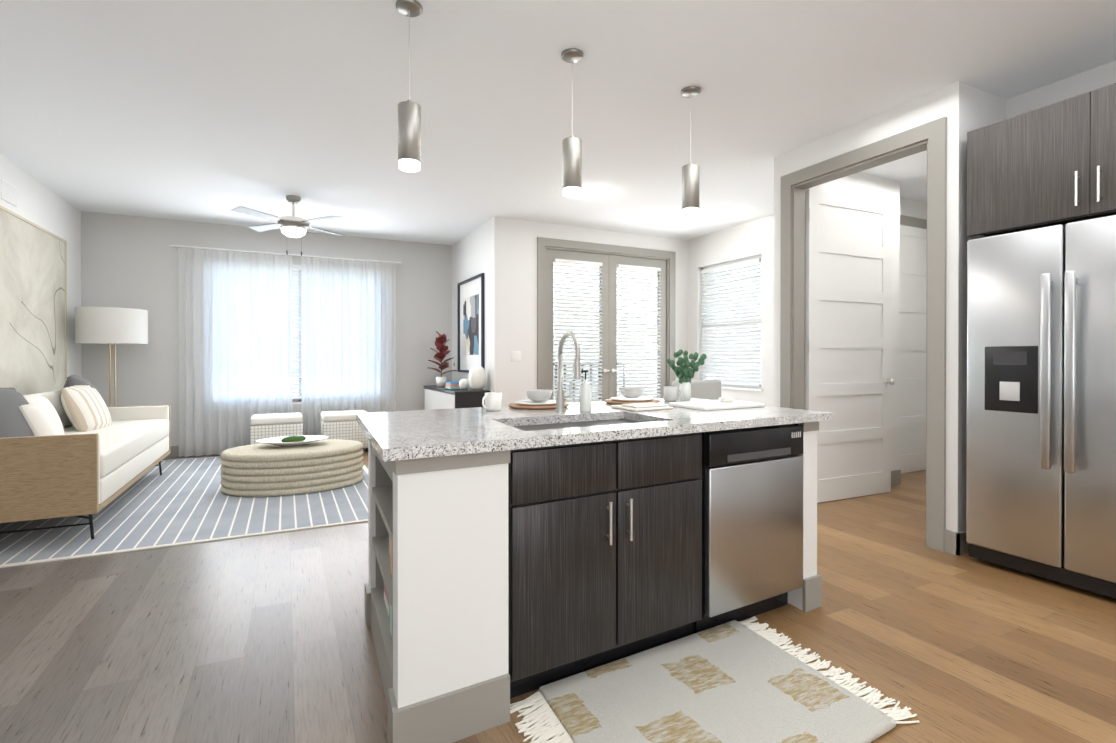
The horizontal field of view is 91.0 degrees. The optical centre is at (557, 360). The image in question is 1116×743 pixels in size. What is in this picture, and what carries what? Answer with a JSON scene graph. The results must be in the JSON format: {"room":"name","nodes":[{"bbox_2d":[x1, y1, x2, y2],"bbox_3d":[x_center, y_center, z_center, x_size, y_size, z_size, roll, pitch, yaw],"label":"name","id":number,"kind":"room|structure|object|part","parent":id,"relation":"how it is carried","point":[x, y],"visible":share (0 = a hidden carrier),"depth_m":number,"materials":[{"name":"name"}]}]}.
{"room":"kitchen and living room","nodes":[
{"label":"kitchen and living room","id":0,"kind":"room"},
{"bbox_2d":[0,153,80,376],"bbox_3d":[-3.094,-0.242,1.556,0.120,2.780,10.190,0,0,-26],"label":"wall","id":1,"kind":"structure","parent":0,"point":[40,204],"depth_m":5.46,"materials":[{"name":"white paint"}]},
{"bbox_2d":[0,177,16,206],"bbox_3d":[-4.450,-1.365,4.434,0.016,0.160,0.320,0,0,-26],"label":"air vent","id":2,"kind":"object","parent":1,"relation":"in","point":[8,192],"visible":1,"depth_m":4.42,"materials":[{"name":"white paint"}]},
{"bbox_2d":[0,205,66,394],"bbox_3d":[-4.488,-0.355,4.543,0.039,1.704,2.184,0,0,-26],"label":"canvas art","id":3,"kind":"object","parent":1,"relation":"attached to","point":[33,308],"visible":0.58,"depth_m":4.79,"materials":[{"name":"beige"}]},
{"bbox_2d":[81,211,451,445],"bbox_3d":[-3.364,-0.267,7.044,4.280,2.780,0.120,0,0,-26],"label":"wall","id":4,"kind":"structure","parent":0,"point":[128,261],"depth_m":6.41,"materials":[{"name":"white paint"}]},
{"bbox_2d":[165,446,213,457],"bbox_3d":[-3.375,1.059,6.969,4.130,0.130,0.015,0,0,-26],"label":"baseboard","id":5,"kind":"structure","parent":4,"relation":"attached to","point":[174,450],"depth_m":6.41,"materials":[{"name":"grey wood"}]},
{"bbox_2d":[170,244,400,264],"bbox_3d":[-3.324,-1.331,6.925,2.600,0.022,0.121,0,0,-26],"label":"curtain rod","id":6,"kind":"object","parent":4,"relation":"attached to","point":[296,255],"visible":1,"depth_m":6.80,"materials":[{"name":"white paint"}]},
{"bbox_2d":[178,247,292,456],"bbox_3d":[-3.861,-0.101,6.608,1.190,2.428,0.090,0,0,-26],"label":"curtain","id":7,"kind":"object","parent":6,"relation":"hanging from","point":[235,342],"visible":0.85,"depth_m":6.57,"materials":[{"name":"white fabric"}]},
{"bbox_2d":[301,257,395,434],"bbox_3d":[-2.720,-0.103,7.175,1.160,2.428,0.090,0,0,-26],"label":"curtain","id":8,"kind":"object","parent":6,"relation":"hanging from","point":[348,334],"visible":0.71,"depth_m":7.16,"materials":[{"name":"white fabric"}]},
{"bbox_2d":[292,268,301,403],"bbox_3d":[-3.317,-0.337,7.051,2.080,1.780,0.130,0,0,-26],"label":"living room window","id":9,"kind":"structure","parent":4,"relation":"in","point":[296,401],"depth_m":7.05,"materials":[{"name":"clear glass"}]},
{"bbox_2d":[292,264,301,398],"bbox_3d":[-3.307,-0.367,7.030,2.020,1.718,0.042,0,0,-26],"label":"window blind","id":10,"kind":"object","parent":9,"relation":"attached to","point":[297,345],"visible":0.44,"depth_m":7.01,"materials":[{"name":"white paint"}]},
{"bbox_2d":[452,216,503,405],"bbox_3d":[-1.090,-0.267,7.102,0.155,2.780,1.800,0,0,-26],"label":"wall","id":11,"kind":"structure","parent":0,"point":[478,250],"depth_m":6.70,"materials":[{"name":"white paint"}]},
{"bbox_3d":[-1.130,-0.452,7.048,0.034,1.210,1.040,0,0,-26],"label":"framed abstract picture","id":12,"kind":"part","parent":11,"relation":"part of"},
{"bbox_2d":[0,448,1115,742],"bbox_3d":[0.710,1.189,3.453,8.615,0.100,10.190,0,0,-26],"label":"floor","id":13,"kind":"structure","parent":0,"point":[266,638],"depth_m":2.24,"materials":[{"name":"brown wood"}]},
{"bbox_2d":[0,456,367,567],"bbox_3d":[-3.049,1.128,4.946,2.580,0.008,3.430,0,0,-26],"label":"living room rug","id":14,"kind":"object","parent":13,"relation":"on","point":[177,502],"visible":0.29,"depth_m":3.92,"materials":[{"name":"fabric"}]},
{"bbox_2d":[0,375,169,539],"bbox_3d":[-3.777,0.626,4.241,0.932,1.001,2.400,0,0,-26],"label":"sofa","id":15,"kind":"object","parent":14,"relation":"on","point":[75,446],"visible":1,"depth_m":3.47,"materials":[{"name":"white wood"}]},
{"bbox_2d":[75,306,147,405],"bbox_3d":[-4.718,0.283,5.805,0.600,1.672,0.600,0,0,-26],"label":"floor lamp","id":16,"kind":"object","parent":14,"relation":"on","point":[106,325],"visible":0.81,"depth_m":5.58,"materials":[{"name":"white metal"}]},
{"bbox_2d":[250,412,302,444],"bbox_3d":[-3.329,0.879,6.497,0.540,0.475,0.540,0,0,-26],"label":"ottoman","id":17,"kind":"object","parent":14,"relation":"on","point":[267,425],"visible":0.52,"depth_m":6.27,"materials":[{"name":"white fabric"}]},
{"bbox_2d":[220,439,363,496],"bbox_3d":[-2.376,0.947,4.961,1.164,0.352,0.846,0,0,-26],"label":"coffee table","id":18,"kind":"object","parent":14,"relation":"on","point":[260,470],"visible":0.94,"depth_m":4.62,"materials":[{"name":"fabric"}]},
{"bbox_2d":[256,435,327,446],"bbox_3d":[-2.416,0.727,4.996,0.600,0.085,0.432,0,0,-26],"label":"tray","id":19,"kind":"object","parent":18,"relation":"on","point":[287,441],"visible":1,"depth_m":4.96,"materials":[{"name":"white ceramic"}]},
{"bbox_2d":[320,410,367,451],"bbox_3d":[-2.658,0.877,6.831,0.540,0.475,0.540,0,0,-26],"label":"ottoman","id":20,"kind":"object","parent":14,"relation":"on","point":[343,425],"visible":0.52,"depth_m":6.59,"materials":[{"name":"white fabric"}]},
{"bbox_2d":[423,385,489,409],"bbox_3d":[-1.318,0.734,6.949,0.425,0.780,1.560,0,0,-26],"label":"console table","id":21,"kind":"object","parent":13,"relation":"on","point":[435,397],"visible":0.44,"depth_m":6.39,"materials":[{"name":"black"}]},
{"bbox_2d":[428,331,456,386],"bbox_3d":[-1.525,-0.025,7.257,0.400,0.733,0.366,0,0,-26],"label":"potted plant","id":22,"kind":"object","parent":21,"relation":"on","point":[442,348],"visible":0.98,"depth_m":7.23,"materials":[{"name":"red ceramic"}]},
{"bbox_2d":[445,381,459,388],"bbox_3d":[-1.276,0.301,6.789,0.180,0.085,0.260,0,0,-26],"label":"books","id":23,"kind":"object","parent":21,"relation":"on","point":[452,385],"visible":0.67,"depth_m":6.67,"materials":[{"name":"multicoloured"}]},
{"bbox_2d":[459,379,468,389],"bbox_3d":[-1.120,0.280,6.542,0.124,0.130,0.124,0,0,-26],"label":"vase","id":24,"kind":"object","parent":21,"relation":"on","point":[463,384],"visible":0.96,"depth_m":6.50,"materials":[{"name":"white ceramic"}]},
{"bbox_2d":[468,366,485,390],"bbox_3d":[-0.946,0.201,6.416,0.210,0.290,0.210,0,0,-26],"label":"vase","id":25,"kind":"object","parent":21,"relation":"on","point":[477,378],"visible":1,"depth_m":6.34,"materials":[{"name":"white ceramic"}]},
{"bbox_2d":[365,419,831,742],"bbox_3d":[0.199,0.710,2.456,1.997,0.868,1.017,0,0,-26],"label":"kitchen island","id":26,"kind":"object","parent":13,"relation":"on","point":[514,552],"depth_m":1.91,"materials":[{"name":"wood"}]},
{"bbox_2d":[356,408,559,462],"bbox_3d":[-0.491,0.260,2.143,0.544,0.035,1.122,0,0,-26],"label":"island countertop","id":27,"kind":"structure","parent":26,"relation":"on","point":[394,436],"depth_m":1.81,"materials":[{"name":"grey stone"}]},
{"bbox_2d":[512,415,655,430],"bbox_3d":[0.101,0.361,2.252,0.723,0.192,0.472,0,0,-26],"label":"sink","id":28,"kind":"object","parent":27,"relation":"in","point":[528,424],"depth_m":2.41,"materials":[{"name":"silver metal"}]},
{"bbox_2d":[464,403,707,442],"bbox_3d":[0.017,0.259,2.440,0.729,0.035,1.134,0,0,-26],"label":"island countertop","id":29,"kind":"structure","parent":26,"relation":"on","point":[507,414],"depth_m":2.14,"materials":[{"name":"grey stone"}]},
{"bbox_2d":[482,392,501,410],"bbox_3d":[-0.323,0.197,2.638,0.108,0.085,0.084,0,0,-26],"label":"mug","id":30,"kind":"object","parent":29,"relation":"on","point":[493,401],"visible":1,"depth_m":2.60,"materials":[{"name":"white ceramic"}]},
{"bbox_2d":[508,389,568,408],"bbox_3d":[-0.099,0.196,2.849,0.330,0.085,0.330,0,0,-26],"label":"place setting","id":31,"kind":"object","parent":29,"relation":"on","point":[538,398],"visible":0.83,"depth_m":2.78,"materials":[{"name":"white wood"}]},
{"bbox_2d":[580,370,591,411],"bbox_3d":[0.130,0.142,2.579,0.060,0.195,0.060,0,0,-26],"label":"soap bottle","id":32,"kind":"object","parent":29,"relation":"on","point":[585,397],"visible":1,"depth_m":2.56,"materials":[{"name":"white"}]},
{"bbox_2d":[592,399,831,426],"bbox_3d":[0.683,0.257,2.829,0.909,0.035,1.146,0,0,-26],"label":"island countertop","id":33,"kind":"structure","parent":26,"relation":"on","point":[739,417],"depth_m":2.46,"materials":[{"name":"grey stone"}]},
{"bbox_2d":[604,387,659,404],"bbox_3d":[0.420,0.195,3.105,0.330,0.085,0.330,0,0,-26],"label":"place setting","id":34,"kind":"object","parent":33,"relation":"on","point":[631,395],"visible":1,"depth_m":3.04,"materials":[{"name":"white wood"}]},
{"bbox_2d":[611,402,672,410],"bbox_3d":[0.420,0.228,2.760,0.250,0.022,0.256,0,0,-26],"label":"towel","id":35,"kind":"object","parent":33,"relation":"on","point":[644,406],"visible":1,"depth_m":2.68,"materials":[{"name":"white fabric"}]},
{"bbox_2d":[664,386,681,401],"bbox_3d":[0.669,0.194,3.227,0.101,0.085,0.084,0,0,-26],"label":"mug","id":36,"kind":"object","parent":33,"relation":"on","point":[670,393],"visible":1,"depth_m":3.19,"materials":[{"name":"white ceramic"}]},
{"bbox_2d":[667,349,706,399],"bbox_3d":[0.786,0.081,3.350,0.211,0.310,0.253,0,0,-26],"label":"potted plant","id":37,"kind":"object","parent":33,"relation":"on","point":[684,373],"visible":1,"depth_m":3.31,"materials":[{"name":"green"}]},
{"bbox_2d":[669,397,764,410],"bbox_3d":[0.832,0.218,2.874,0.443,0.040,0.329,0,0,-26],"label":"serving board","id":38,"kind":"object","parent":33,"relation":"on","point":[725,403],"visible":1,"depth_m":2.81,"materials":[{"name":"white"}]},
{"bbox_2d":[672,380,720,399],"bbox_3d":[1.220,0.646,4.239,0.480,0.980,0.490,0,0,-26],"label":"dining chair","id":39,"kind":"object","parent":13,"relation":"on","point":[706,389],"visible":0.21,"depth_m":4.42,"materials":[{"name":"grey fabric"}]},
{"bbox_2d":[510,616,919,742],"bbox_3d":[0.498,1.133,1.796,1.257,0.029,0.827,0,0,-26],"label":"kitchen rug","id":40,"kind":"object","parent":13,"relation":"on","point":[735,681],"visible":0.98,"depth_m":1.81,"materials":[{"name":"beige fabric"}]},
{"bbox_2d":[966,215,1115,598],"bbox_3d":[2.849,0.206,2.872,0.858,1.812,0.905,0,0,-26],"label":"fridge","id":41,"kind":"object","parent":13,"relation":"on","point":[1041,409],"visible":1,"depth_m":2.77,"materials":[{"name":"grey metal"}]},
{"bbox_2d":[0,0,1115,244],"bbox_3d":[0.710,-1.691,3.440,8.615,0.100,10.190,0,0,-26],"label":"ceiling","id":42,"kind":"structure","parent":0,"point":[204,110],"depth_m":3.36,"materials":[{"name":"white paint"}]},
{"bbox_2d":[230,195,345,255],"bbox_3d":[-2.666,-1.349,5.522,0.961,0.600,0.961,0,0,-19],"label":"ceiling fan","id":43,"kind":"object","parent":42,"relation":"hanging from","point":[293,226],"visible":1,"depth_m":5.43,"materials":[{"name":"silver metal"}]},
{"bbox_2d":[396,0,422,171],"bbox_3d":[-0.686,-1.260,2.530,0.120,0.752,0.120,0,0,-26],"label":"pendant light","id":44,"kind":"object","parent":42,"relation":"hanging from","point":[409,135],"visible":1,"depth_m":2.49,"materials":[{"name":"silver metal"}]},
{"bbox_2d":[561,48,582,196],"bbox_3d":[0.076,-1.262,2.931,0.120,0.752,0.120,0,0,-26],"label":"pendant light","id":45,"kind":"object","parent":42,"relation":"hanging from","point":[571,165],"visible":0.98,"depth_m":2.89,"materials":[{"name":"silver metal"}]},
{"bbox_2d":[681,86,700,215],"bbox_3d":[0.806,-1.264,3.327,0.120,0.752,0.120,0,0,-26],"label":"pendant light","id":46,"kind":"object","parent":42,"relation":"hanging from","point":[690,188],"visible":1,"depth_m":3.29,"materials":[{"name":"silver metal"}]},
{"bbox_2d":[504,218,686,405],"bbox_3d":[0.605,-0.266,7.006,2.795,2.780,0.120,0,0,-26],"label":"wall","id":47,"kind":"structure","parent":0,"point":[520,286],"depth_m":6.47,"materials":[{"name":"white paint"}]},
{"bbox_2d":[511,351,520,360],"bbox_3d":[-0.488,-0.054,6.392,0.120,0.120,0.009,0,0,-26],"label":"switch plate","id":48,"kind":"object","parent":47,"relation":"attached to","point":[515,355],"visible":1,"depth_m":6.39,"materials":[{"name":"white plastic"}]},
{"bbox_2d":[546,249,665,402],"bbox_3d":[0.650,-0.118,6.996,1.806,2.473,0.090,0,0,-26],"label":"doors","id":49,"kind":"structure","parent":47,"relation":"in","point":[609,324],"depth_m":6.99,"materials":[{"name":"grey"}]},
{"bbox_2d":[537,237,675,389],"bbox_3d":[0.643,-0.174,7.014,2.040,2.595,0.140,0,0,-26],"label":"door frame","id":50,"kind":"structure","parent":47,"relation":"attached to","point":[544,244],"depth_m":6.85,"materials":[{"name":"grey wood"}]},
{"bbox_2d":[687,180,899,470],"bbox_3d":[2.459,-0.263,6.281,0.120,2.780,2.830,0,0,-26],"label":"wall","id":51,"kind":"structure","parent":0,"point":[753,238],"depth_m":6.33,"materials":[{"name":"white paint"}]},
{"bbox_2d":[702,255,762,391],"bbox_3d":[2.157,-0.446,6.855,0.130,1.600,1.130,0,0,-26],"label":"nook window","id":52,"kind":"structure","parent":51,"relation":"in","point":[744,388],"depth_m":6.86,"materials":[{"name":"clear glass"}]},
{"bbox_2d":[701,258,760,385],"bbox_3d":[2.139,-0.454,6.846,0.038,1.494,1.000,0,0,-26],"label":"window blind","id":53,"kind":"object","parent":52,"relation":"attached to","point":[742,381],"visible":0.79,"depth_m":6.79,"materials":[{"name":"white paint"}]},
{"bbox_2d":[773,154,891,406],"bbox_3d":[2.390,-0.256,4.711,1.400,2.780,0.080,0,0,-26],"label":"wall","id":54,"kind":"structure","parent":0,"point":[866,186],"depth_m":4.43,"materials":[{"name":"white paint"}]},
{"bbox_2d":[891,470,900,485],"bbox_3d":[2.519,1.069,4.728,1.400,0.130,0.015,0,0,-26],"label":"baseboard","id":55,"kind":"structure","parent":54,"relation":"attached to","point":[896,474],"depth_m":5.00,"materials":[{"name":"grey wood"}]},
{"bbox_2d":[782,81,970,551],"bbox_3d":[2.120,-0.252,3.817,0.120,2.780,1.280,0,0,-26],"label":"wall","id":56,"kind":"structure","parent":0,"point":[951,102],"depth_m":3.25,"materials":[{"name":"white paint"}]},
{"bbox_2d":[805,189,894,502],"bbox_3d":[2.425,-0.111,4.497,0.992,2.480,0.146,0,0,-26],"label":"hall door","id":57,"kind":"structure","parent":56,"relation":"in","point":[849,381],"depth_m":4.51,"materials":[{"name":"white wood"}]},
{"bbox_2d":[780,117,946,551],"bbox_3d":[2.107,-0.160,3.845,0.160,2.595,1.210,0,0,-26],"label":"door frame","id":58,"kind":"structure","parent":56,"relation":"attached to","point":[930,137],"depth_m":3.39,"materials":[{"name":"grey wood"}]},
{"bbox_2d":[945,530,965,548],"bbox_3d":[3.619,1.072,3.973,2.700,0.130,0.015,0,0,-26],"label":"baseboard","id":59,"kind":"structure","parent":56,"relation":"attached to","point":[954,543],"depth_m":3.23,"materials":[{"name":"grey wood"}]},
{"bbox_2d":[900,197,926,219],"bbox_3d":[3.618,-0.261,5.678,1.420,2.780,0.120,0,0,-26],"label":"wall","id":60,"kind":"structure","parent":0,"point":[913,208],"depth_m":5.62,"materials":[{"name":"white paint"}]},
{"bbox_2d":[899,225,926,472],"bbox_3d":[3.641,-0.116,5.554,0.871,2.480,0.114,0,0,-26],"label":"hall door","id":61,"kind":"structure","parent":60,"relation":"in","point":[912,366],"depth_m":5.56,"materials":[{"name":"white wood"}]},
{"bbox_2d":[900,215,926,228],"bbox_3d":[3.623,-0.168,5.603,1.050,2.595,0.020,0,0,-26],"label":"door frame","id":62,"kind":"structure","parent":60,"relation":"attached to","point":[912,221],"depth_m":5.59,"materials":[{"name":"grey wood"}]},
{"bbox_2d":[970,86,1005,130],"bbox_3d":[3.699,-0.253,3.943,2.820,2.780,0.100,0,0,-26],"label":"wall","id":63,"kind":"structure","parent":0,"point":[986,108],"depth_m":3.33,"materials":[{"name":"white paint"}]},
{"bbox_2d":[1006,61,1115,118],"bbox_3d":[3.827,-1.470,1.690,0.250,0.325,4.040,0,0,-26],"label":"soffit","id":64,"kind":"structure","parent":0,"point":[1104,75],"depth_m":3.19,"materials":[{"name":"white paint"}]},
{"bbox_3d":[4.020,-0.243,1.724,0.120,2.780,4.160,0,0,-26],"label":"wall","id":65,"kind":"structure","parent":0,"visible":0},
{"bbox_2d":[967,83,1115,236],"bbox_3d":[2.929,-1.011,2.831,0.842,0.603,1.080,0,0,-26],"label":"upper cabinet","id":66,"kind":"object","parent":65,"relation":"attached to","point":[1051,164],"visible":1,"depth_m":2.82,"materials":[{"name":"brown wood"}]},
{"label":"outside","id":67,"kind":"structure","parent":0,"visible":0},
{"bbox_2d":[293,374,713,397],"bbox_3d":[2.127,1.335,6.642,70.000,0.180,70.000,0,0,-26],"label":"ground","id":68,"kind":"structure","parent":67,"point":[298,386],"depth_m":24.88,"materials":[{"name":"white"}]},
{"bbox_2d":[454,362,626,402],"bbox_3d":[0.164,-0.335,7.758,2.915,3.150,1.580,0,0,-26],"label":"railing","id":69,"kind":"object","parent":68,"relation":"on","point":[582,376],"depth_m":8.70,"materials":[{"name":"grey"}]},
{"bbox_2d":[553,258,660,402],"bbox_3d":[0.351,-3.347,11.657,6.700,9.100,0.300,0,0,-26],"label":"window blinds","id":70,"kind":"object","parent":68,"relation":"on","point":[584,291],"depth_m":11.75,"materials":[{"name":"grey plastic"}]},
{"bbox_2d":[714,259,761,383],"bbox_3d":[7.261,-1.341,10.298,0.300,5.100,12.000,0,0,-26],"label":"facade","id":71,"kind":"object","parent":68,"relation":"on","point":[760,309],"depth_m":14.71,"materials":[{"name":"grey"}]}
]}

